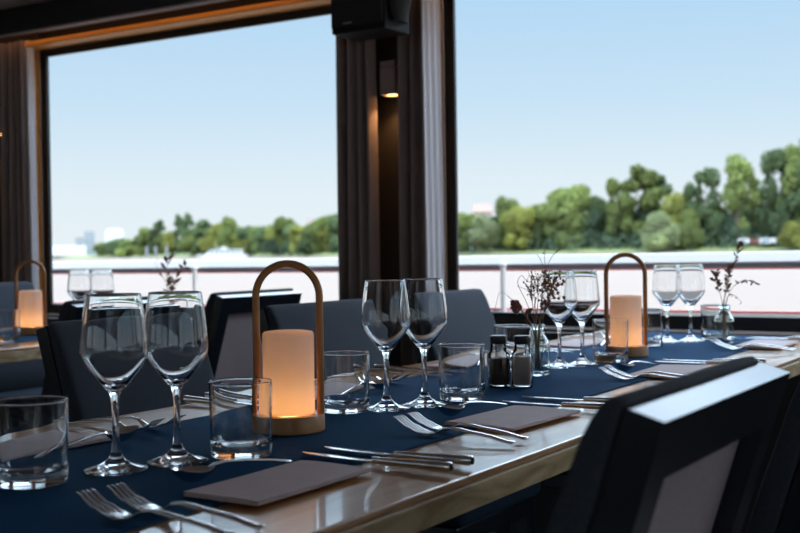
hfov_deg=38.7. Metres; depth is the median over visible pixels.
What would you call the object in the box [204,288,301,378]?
dining chair
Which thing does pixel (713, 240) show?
hills
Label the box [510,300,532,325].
dried flower
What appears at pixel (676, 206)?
tree
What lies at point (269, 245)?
tree
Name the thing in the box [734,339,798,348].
napkin
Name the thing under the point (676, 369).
napkin
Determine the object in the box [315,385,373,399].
napkin
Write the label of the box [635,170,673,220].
tree
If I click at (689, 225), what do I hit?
tree
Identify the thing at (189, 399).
knife
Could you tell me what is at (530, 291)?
dried flower
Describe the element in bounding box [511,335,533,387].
shaker
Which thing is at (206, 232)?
tree
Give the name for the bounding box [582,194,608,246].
tree
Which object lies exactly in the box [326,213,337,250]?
tree
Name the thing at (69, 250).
warehouse
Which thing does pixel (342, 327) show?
dining chair
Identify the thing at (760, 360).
knife
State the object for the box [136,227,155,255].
tree
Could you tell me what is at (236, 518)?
fork
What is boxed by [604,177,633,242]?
tree
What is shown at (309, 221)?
apartment block
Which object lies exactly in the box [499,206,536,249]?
tree
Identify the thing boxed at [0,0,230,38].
trim
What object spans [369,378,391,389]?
spoon
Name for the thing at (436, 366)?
napkin
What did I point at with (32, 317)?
table lamp
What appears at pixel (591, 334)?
fork
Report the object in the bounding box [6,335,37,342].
table runner
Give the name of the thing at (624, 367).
spoon bowl
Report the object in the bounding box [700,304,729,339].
tumbler
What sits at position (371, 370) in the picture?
knife
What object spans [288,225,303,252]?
tree
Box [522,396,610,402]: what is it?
knife
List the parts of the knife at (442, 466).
blade, handle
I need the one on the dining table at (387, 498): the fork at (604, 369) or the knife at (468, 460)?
the knife at (468, 460)
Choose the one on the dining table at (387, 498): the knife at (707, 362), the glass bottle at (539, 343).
the knife at (707, 362)
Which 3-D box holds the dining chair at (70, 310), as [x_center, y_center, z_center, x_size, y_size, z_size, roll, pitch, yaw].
[-0.985,0.533,3.344,0.577,0.889,0.406,0,1,32]
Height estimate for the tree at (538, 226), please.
15.702 m
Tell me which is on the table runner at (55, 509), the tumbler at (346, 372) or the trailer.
the tumbler at (346, 372)
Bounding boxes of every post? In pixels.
[145,247,147,257]
[154,246,156,257]
[165,246,167,257]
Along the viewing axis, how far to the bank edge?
351.95 m
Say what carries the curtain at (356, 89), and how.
hanging from the window at (41, 64)
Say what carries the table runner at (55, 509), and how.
on the dining table at (387, 498)
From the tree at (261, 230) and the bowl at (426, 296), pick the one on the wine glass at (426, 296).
the bowl at (426, 296)
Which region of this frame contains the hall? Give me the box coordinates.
[105,228,123,254]
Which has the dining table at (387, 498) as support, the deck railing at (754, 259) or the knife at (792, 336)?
the knife at (792, 336)
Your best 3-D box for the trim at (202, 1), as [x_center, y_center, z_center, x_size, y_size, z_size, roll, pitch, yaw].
[0.516,-1.040,3.633,11.400,0.008,0.008,0,1,32]
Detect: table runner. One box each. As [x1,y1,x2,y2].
[0,333,787,532]
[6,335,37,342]
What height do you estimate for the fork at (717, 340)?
0.023 m
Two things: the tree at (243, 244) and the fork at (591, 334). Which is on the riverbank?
the tree at (243, 244)
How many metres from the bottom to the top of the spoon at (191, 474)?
0.019 m
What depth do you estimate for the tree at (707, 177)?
334.20 m
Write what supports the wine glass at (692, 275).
on the table runner at (55, 509)
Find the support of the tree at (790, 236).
on the riverbank
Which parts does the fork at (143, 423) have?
handle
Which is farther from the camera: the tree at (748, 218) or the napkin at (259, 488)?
the tree at (748, 218)
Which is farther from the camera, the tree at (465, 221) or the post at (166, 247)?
the post at (166, 247)
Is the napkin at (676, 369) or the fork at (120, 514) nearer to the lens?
the fork at (120, 514)
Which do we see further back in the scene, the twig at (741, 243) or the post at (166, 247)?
the post at (166, 247)
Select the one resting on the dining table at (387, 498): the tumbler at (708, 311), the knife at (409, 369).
the knife at (409, 369)
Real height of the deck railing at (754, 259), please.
1.004 m
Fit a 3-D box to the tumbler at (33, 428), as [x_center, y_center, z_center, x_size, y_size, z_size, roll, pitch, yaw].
[-0.435,0.207,1.348,0.084,0.099,0.084,0,1,32]
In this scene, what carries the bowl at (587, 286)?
on the wine glass at (587, 286)
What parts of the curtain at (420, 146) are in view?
panel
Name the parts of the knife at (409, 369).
handle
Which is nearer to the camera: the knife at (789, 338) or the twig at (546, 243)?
the twig at (546, 243)
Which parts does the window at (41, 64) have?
sill, pane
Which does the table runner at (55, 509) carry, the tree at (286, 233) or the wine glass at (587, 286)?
the wine glass at (587, 286)
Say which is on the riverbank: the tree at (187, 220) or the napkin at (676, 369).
the tree at (187, 220)
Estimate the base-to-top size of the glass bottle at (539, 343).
0.108 m
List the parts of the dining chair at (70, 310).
frame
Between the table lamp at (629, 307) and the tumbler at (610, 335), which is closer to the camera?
the tumbler at (610, 335)
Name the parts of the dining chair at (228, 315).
panel, backrest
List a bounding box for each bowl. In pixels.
[80,293,147,391]
[104,425,138,441]
[145,291,207,385]
[170,465,213,482]
[361,279,409,351]
[404,278,447,348]
[437,405,464,415]
[541,270,576,323]
[571,269,599,322]
[615,363,634,371]
[652,264,681,307]
[679,264,704,306]
[718,339,731,343]
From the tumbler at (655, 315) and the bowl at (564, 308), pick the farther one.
the tumbler at (655, 315)
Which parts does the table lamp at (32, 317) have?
lamp shade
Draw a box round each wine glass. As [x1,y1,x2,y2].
[67,269,90,299]
[80,293,147,475]
[90,269,113,293]
[145,291,207,466]
[361,279,409,411]
[402,278,447,407]
[541,270,576,368]
[568,269,599,365]
[652,264,681,342]
[679,264,704,341]
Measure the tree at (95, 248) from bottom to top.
8.914 m
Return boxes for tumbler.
[0,309,19,340]
[0,395,67,489]
[208,377,271,459]
[324,350,368,413]
[438,342,484,401]
[494,324,530,370]
[592,318,627,362]
[642,308,662,345]
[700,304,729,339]
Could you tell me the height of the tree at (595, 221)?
12.433 m
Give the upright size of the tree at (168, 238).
12.797 m
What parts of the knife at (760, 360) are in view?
blade, handle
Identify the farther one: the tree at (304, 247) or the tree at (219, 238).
the tree at (219, 238)
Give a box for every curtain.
[0,40,38,289]
[336,36,379,299]
[397,0,444,366]
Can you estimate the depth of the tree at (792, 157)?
321.94 m
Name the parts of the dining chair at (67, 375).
frame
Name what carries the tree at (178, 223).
on the riverbank
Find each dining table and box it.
[0,341,41,363]
[68,333,799,532]
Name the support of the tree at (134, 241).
on the riverbank
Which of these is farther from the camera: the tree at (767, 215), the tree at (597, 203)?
the tree at (597, 203)
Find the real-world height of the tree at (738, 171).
27.745 m
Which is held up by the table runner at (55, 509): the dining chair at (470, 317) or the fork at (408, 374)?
the fork at (408, 374)
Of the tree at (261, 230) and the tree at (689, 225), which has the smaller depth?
the tree at (689, 225)
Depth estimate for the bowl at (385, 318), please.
1.91 m
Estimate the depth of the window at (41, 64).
4.97 m
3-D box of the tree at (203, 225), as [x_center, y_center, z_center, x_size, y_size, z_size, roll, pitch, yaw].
[-102.404,-15.626,597.604,12.685,18.944,14.812,0,1,40]
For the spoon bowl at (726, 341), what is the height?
0.019 m
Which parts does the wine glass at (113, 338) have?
stem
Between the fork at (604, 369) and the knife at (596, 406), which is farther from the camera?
the fork at (604, 369)
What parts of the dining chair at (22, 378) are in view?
seat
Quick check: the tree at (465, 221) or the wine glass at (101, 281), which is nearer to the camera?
the wine glass at (101, 281)
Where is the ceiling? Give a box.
[0,0,50,9]
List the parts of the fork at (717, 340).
handle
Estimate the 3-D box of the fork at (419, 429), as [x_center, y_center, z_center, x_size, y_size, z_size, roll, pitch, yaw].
[0.076,0.232,1.626,0.208,0.023,0.026,0,1,40]
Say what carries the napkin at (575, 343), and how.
on the dining table at (387, 498)
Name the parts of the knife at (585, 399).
blade, handle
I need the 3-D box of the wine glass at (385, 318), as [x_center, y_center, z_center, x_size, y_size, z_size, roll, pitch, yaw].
[-0.024,0.133,1.939,0.083,0.220,0.083,0,1,42]
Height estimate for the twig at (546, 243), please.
0.269 m
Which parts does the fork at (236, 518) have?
handle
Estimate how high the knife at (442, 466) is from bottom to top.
0.012 m
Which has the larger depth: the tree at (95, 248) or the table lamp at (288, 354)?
the tree at (95, 248)
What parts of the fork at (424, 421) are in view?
handle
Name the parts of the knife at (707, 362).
blade, handle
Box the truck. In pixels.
[749,238,759,245]
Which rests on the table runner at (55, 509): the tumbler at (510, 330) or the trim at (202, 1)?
the tumbler at (510, 330)
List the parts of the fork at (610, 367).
handle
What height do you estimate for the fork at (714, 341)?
0.023 m
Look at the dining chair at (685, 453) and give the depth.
0.96 m
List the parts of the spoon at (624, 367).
handle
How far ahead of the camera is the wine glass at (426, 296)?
1.95 m
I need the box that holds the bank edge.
[52,250,799,258]
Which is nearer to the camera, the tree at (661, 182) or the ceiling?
the ceiling
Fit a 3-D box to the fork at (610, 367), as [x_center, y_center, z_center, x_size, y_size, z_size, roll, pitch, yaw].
[0.519,0.217,2.327,0.208,0.023,0.026,0,1,32]
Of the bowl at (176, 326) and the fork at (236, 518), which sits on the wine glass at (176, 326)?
the bowl at (176, 326)
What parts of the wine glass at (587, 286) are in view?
stem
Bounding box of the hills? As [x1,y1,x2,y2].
[56,240,774,254]
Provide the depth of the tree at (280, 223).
482.35 m
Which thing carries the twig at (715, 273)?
in the glass bottle at (723, 320)
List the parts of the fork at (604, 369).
handle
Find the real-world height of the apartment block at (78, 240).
12.589 m
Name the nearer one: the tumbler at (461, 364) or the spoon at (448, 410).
the spoon at (448, 410)
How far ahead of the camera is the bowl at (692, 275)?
3.23 m
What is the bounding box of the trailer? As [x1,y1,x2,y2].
[759,238,775,244]
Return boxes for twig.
[161,254,174,290]
[171,259,189,290]
[518,275,534,324]
[537,243,560,324]
[710,269,722,304]
[723,241,745,304]
[723,262,734,302]
[725,279,759,304]
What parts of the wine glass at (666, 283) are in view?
stem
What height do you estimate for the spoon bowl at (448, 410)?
0.019 m
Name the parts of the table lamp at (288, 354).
lamp shade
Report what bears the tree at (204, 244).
on the riverbank
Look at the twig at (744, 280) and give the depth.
3.18 m
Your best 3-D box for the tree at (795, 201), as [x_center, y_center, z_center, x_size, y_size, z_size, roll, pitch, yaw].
[119.902,-18.618,320.977,21.207,27.906,19.387,-1,1,-7]
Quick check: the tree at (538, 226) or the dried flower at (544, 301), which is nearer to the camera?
the dried flower at (544, 301)
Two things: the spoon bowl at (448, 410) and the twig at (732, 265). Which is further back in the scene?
the twig at (732, 265)
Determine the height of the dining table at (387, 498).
0.736 m
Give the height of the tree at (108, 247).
9.795 m
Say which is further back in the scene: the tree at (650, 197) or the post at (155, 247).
the post at (155, 247)
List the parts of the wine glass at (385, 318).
stem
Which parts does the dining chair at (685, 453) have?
panel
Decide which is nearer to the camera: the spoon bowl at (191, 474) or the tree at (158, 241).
the spoon bowl at (191, 474)
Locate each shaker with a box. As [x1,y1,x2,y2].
[487,335,510,387]
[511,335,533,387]
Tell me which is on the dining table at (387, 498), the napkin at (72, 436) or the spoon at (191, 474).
the napkin at (72, 436)
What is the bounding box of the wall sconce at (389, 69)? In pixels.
[380,60,397,96]
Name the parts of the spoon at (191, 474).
handle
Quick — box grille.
[331,0,382,28]
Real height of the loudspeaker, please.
0.368 m
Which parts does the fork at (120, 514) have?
handle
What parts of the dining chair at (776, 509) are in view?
frame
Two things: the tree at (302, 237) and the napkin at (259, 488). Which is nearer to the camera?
the napkin at (259, 488)
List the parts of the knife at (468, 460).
blade, handle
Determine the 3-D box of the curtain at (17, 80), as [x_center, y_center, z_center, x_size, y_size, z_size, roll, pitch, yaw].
[-1.733,-0.042,5.194,0.203,1.950,0.078,0,1,32]
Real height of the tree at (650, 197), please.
26.112 m
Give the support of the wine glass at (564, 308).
on the table runner at (55, 509)
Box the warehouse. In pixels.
[52,245,85,255]
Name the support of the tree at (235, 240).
on the riverbank
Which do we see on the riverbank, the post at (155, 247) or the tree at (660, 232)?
the tree at (660, 232)
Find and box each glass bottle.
[525,324,549,375]
[714,304,733,343]
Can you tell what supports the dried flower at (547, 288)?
in the glass bottle at (539, 343)
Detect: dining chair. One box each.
[0,282,44,398]
[36,320,213,421]
[41,296,147,394]
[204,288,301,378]
[260,299,540,532]
[410,289,568,532]
[547,356,790,532]
[746,381,799,532]
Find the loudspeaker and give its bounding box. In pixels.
[331,0,411,41]
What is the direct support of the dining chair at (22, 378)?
on the floor
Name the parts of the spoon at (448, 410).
handle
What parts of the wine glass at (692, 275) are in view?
stem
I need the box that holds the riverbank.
[52,245,799,257]
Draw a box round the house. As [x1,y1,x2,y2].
[472,204,491,248]
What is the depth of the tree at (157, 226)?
671.48 m
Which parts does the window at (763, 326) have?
sill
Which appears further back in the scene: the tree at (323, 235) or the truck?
the tree at (323, 235)
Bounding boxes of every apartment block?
[75,237,83,244]
[84,231,94,254]
[307,219,315,224]
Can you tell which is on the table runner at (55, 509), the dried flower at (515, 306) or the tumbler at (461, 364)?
the tumbler at (461, 364)
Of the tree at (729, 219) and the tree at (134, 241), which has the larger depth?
the tree at (134, 241)
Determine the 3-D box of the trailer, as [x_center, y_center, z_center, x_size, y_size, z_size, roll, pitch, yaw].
[104.575,-7.022,324.183,4.468,2.037,2.450,-1,1,18]
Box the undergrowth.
[247,222,799,255]
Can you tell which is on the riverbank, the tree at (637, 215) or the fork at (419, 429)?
the tree at (637, 215)
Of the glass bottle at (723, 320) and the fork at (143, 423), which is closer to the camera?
the fork at (143, 423)
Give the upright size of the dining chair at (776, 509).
0.892 m
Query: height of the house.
15.328 m
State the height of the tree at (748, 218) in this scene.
11.451 m
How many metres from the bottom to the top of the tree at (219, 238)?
12.890 m
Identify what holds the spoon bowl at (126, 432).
on the spoon at (126, 432)
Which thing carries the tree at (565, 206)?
on the riverbank
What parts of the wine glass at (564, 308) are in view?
stem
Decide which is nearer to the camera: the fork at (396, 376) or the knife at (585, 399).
the knife at (585, 399)
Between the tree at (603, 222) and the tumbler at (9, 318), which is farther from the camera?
the tree at (603, 222)
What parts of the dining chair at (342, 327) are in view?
frame, backrest, seat frame, seat, leg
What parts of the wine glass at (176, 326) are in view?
stem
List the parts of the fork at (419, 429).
handle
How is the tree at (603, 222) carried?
on the riverbank
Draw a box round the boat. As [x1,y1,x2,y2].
[197,243,246,257]
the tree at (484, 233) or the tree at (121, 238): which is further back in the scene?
the tree at (121, 238)
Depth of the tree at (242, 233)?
517.74 m
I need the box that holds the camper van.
[738,238,748,245]
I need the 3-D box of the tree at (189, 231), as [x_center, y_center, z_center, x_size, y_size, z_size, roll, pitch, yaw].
[-109.157,-14.138,612.558,12.946,15.369,11.213,-1,1,-21]
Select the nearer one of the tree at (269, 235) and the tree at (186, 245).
the tree at (269, 235)
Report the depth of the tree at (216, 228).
568.21 m
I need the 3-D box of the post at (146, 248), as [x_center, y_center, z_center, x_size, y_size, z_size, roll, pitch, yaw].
[-144.910,-7.972,652.314,1.482,6.800,1.481,0,1,32]
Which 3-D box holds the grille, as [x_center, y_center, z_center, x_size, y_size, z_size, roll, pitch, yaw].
[-0.146,-0.958,3.805,0.205,0.305,0.008,0,1,32]
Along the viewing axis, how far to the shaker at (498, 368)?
2.22 m
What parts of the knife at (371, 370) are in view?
handle, blade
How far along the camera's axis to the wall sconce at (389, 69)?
4.12 m
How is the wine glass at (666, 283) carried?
on the table runner at (55, 509)
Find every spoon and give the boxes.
[68,425,138,445]
[170,458,291,482]
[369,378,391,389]
[437,401,507,415]
[615,361,654,371]
[718,337,744,343]
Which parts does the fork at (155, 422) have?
handle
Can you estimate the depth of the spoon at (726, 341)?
3.07 m
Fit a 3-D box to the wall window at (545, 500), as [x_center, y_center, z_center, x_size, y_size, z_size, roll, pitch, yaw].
[0.673,-0.108,3.873,11.400,2.110,0.130,0,1,32]
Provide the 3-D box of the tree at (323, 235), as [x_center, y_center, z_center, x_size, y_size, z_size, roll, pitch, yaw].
[-26.871,-11.225,439.487,10.423,12.630,10.650,-1,1,1]
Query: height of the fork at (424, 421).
0.023 m
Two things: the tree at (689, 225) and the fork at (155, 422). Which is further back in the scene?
the tree at (689, 225)
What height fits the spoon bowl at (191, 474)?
0.019 m
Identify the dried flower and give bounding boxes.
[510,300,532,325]
[521,276,538,324]
[526,266,550,324]
[532,270,565,324]
[538,299,555,324]
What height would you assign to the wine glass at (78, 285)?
0.220 m
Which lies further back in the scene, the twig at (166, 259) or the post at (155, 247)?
the post at (155, 247)
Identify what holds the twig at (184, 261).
in the glass bottle
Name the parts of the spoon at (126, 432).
handle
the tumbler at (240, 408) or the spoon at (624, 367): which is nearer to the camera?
the tumbler at (240, 408)
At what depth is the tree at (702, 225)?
335.42 m
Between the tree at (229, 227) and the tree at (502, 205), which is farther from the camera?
the tree at (229, 227)
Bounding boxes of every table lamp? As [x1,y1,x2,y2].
[14,260,46,334]
[252,260,324,435]
[604,252,647,357]
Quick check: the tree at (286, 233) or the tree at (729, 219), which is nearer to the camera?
the tree at (729, 219)
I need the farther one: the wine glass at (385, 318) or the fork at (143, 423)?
the wine glass at (385, 318)
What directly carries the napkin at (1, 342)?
on the table runner at (23, 338)
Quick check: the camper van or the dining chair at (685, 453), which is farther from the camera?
the camper van
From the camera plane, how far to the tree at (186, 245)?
603.31 m
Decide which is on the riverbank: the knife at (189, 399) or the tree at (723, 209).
the tree at (723, 209)
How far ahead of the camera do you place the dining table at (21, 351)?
3.42 m
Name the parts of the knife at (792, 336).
blade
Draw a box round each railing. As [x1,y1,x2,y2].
[48,251,799,332]
[52,257,799,310]
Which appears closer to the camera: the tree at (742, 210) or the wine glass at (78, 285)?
the wine glass at (78, 285)
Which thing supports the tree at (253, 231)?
on the riverbank
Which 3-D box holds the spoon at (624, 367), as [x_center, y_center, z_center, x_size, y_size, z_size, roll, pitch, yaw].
[0.521,0.215,2.507,0.038,0.019,0.189,0,1,35]
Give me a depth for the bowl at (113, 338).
1.39 m
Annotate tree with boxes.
[92,242,112,255]
[98,239,119,254]
[113,237,125,245]
[115,239,138,256]
[129,235,138,253]
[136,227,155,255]
[147,219,165,254]
[153,231,172,253]
[161,232,179,253]
[173,214,182,253]
[177,234,200,251]
[180,211,194,253]
[185,227,202,253]
[192,219,211,253]
[197,235,215,251]
[203,229,210,252]
[209,222,222,248]
[216,231,223,247]
[221,216,242,248]
[229,239,252,253]
[231,234,238,243]
[235,225,256,252]
[247,226,261,253]
[254,224,273,252]
[262,239,282,252]
[263,226,274,240]
[272,216,297,252]
[281,223,300,250]
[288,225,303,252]
[293,239,314,253]
[299,223,311,240]
[301,215,330,252]
[317,224,336,252]
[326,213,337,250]
[458,212,476,250]
[468,213,499,248]
[489,216,503,248]
[494,195,519,248]
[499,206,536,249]
[526,203,556,247]
[537,184,592,249]
[569,210,603,247]
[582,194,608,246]
[597,213,616,246]
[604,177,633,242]
[619,164,663,246]
[633,210,653,221]
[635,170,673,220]
[638,211,682,250]
[659,192,694,246]
[675,208,705,248]
[682,166,724,245]
[697,218,707,245]
[700,205,730,245]
[717,213,736,245]
[721,153,763,245]
[730,198,755,244]
[744,215,760,244]
[751,219,773,244]
[754,147,797,244]
[775,139,799,223]
[776,221,799,247]
[788,161,799,215]
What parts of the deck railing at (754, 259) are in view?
post, rail, rail, cap rail, post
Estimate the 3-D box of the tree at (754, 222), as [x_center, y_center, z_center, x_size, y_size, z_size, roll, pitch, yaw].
[106.835,-10.876,334.920,9.509,9.975,8.236,-1,1,7]
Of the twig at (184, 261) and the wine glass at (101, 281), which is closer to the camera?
the wine glass at (101, 281)
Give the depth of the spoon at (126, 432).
1.61 m
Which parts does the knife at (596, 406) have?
blade, handle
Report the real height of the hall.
18.058 m
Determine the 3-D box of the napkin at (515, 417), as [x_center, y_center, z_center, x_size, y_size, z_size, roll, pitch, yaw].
[0.181,0.238,1.805,0.126,0.006,0.220,0,1,35]
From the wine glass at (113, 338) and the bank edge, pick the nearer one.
the wine glass at (113, 338)
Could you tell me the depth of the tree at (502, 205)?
367.04 m
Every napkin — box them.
[0,341,13,344]
[68,432,110,448]
[184,460,370,505]
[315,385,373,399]
[427,358,486,368]
[445,405,580,430]
[550,339,592,347]
[631,364,710,377]
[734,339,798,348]
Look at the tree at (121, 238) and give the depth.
718.37 m
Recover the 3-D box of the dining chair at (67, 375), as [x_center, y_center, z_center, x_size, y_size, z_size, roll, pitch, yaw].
[-0.359,0.543,2.251,0.577,0.880,0.398,0,1,32]
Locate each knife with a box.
[182,395,208,403]
[302,451,452,471]
[324,446,474,465]
[369,368,438,375]
[373,364,438,372]
[502,400,601,409]
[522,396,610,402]
[655,361,759,364]
[663,359,765,363]
[751,337,799,339]
[758,336,799,337]
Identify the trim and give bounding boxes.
[0,0,217,37]
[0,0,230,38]
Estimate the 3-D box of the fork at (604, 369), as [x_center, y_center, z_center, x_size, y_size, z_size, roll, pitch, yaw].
[0.498,0.218,2.286,0.208,0.023,0.026,0,1,34]
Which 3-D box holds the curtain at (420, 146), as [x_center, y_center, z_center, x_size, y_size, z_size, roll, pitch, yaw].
[0.063,-0.052,4.046,0.169,1.950,0.099,0,1,32]
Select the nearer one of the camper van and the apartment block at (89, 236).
the camper van
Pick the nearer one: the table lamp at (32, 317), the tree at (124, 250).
the table lamp at (32, 317)
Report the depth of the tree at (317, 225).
442.20 m
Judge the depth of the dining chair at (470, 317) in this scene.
3.51 m
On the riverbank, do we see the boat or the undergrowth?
the undergrowth
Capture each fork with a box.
[68,418,164,430]
[76,488,235,532]
[82,414,185,427]
[107,482,264,529]
[315,374,402,381]
[369,372,414,381]
[393,415,515,444]
[407,411,528,439]
[561,334,592,338]
[598,367,674,379]
[604,365,681,376]
[711,340,793,350]
[714,339,796,349]
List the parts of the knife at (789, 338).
blade, handle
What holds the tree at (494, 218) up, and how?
on the riverbank
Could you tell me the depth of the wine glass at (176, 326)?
1.44 m
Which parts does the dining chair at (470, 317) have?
frame, backrest, leg, seat frame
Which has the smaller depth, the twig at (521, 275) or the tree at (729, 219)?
the twig at (521, 275)
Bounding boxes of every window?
[0,0,799,532]
[25,0,330,317]
[440,0,799,336]
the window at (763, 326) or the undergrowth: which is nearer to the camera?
the window at (763, 326)
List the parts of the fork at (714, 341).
handle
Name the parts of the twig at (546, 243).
stem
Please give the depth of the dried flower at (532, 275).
2.43 m
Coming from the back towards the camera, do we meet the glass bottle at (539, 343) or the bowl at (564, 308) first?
the bowl at (564, 308)
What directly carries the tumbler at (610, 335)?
on the table runner at (55, 509)

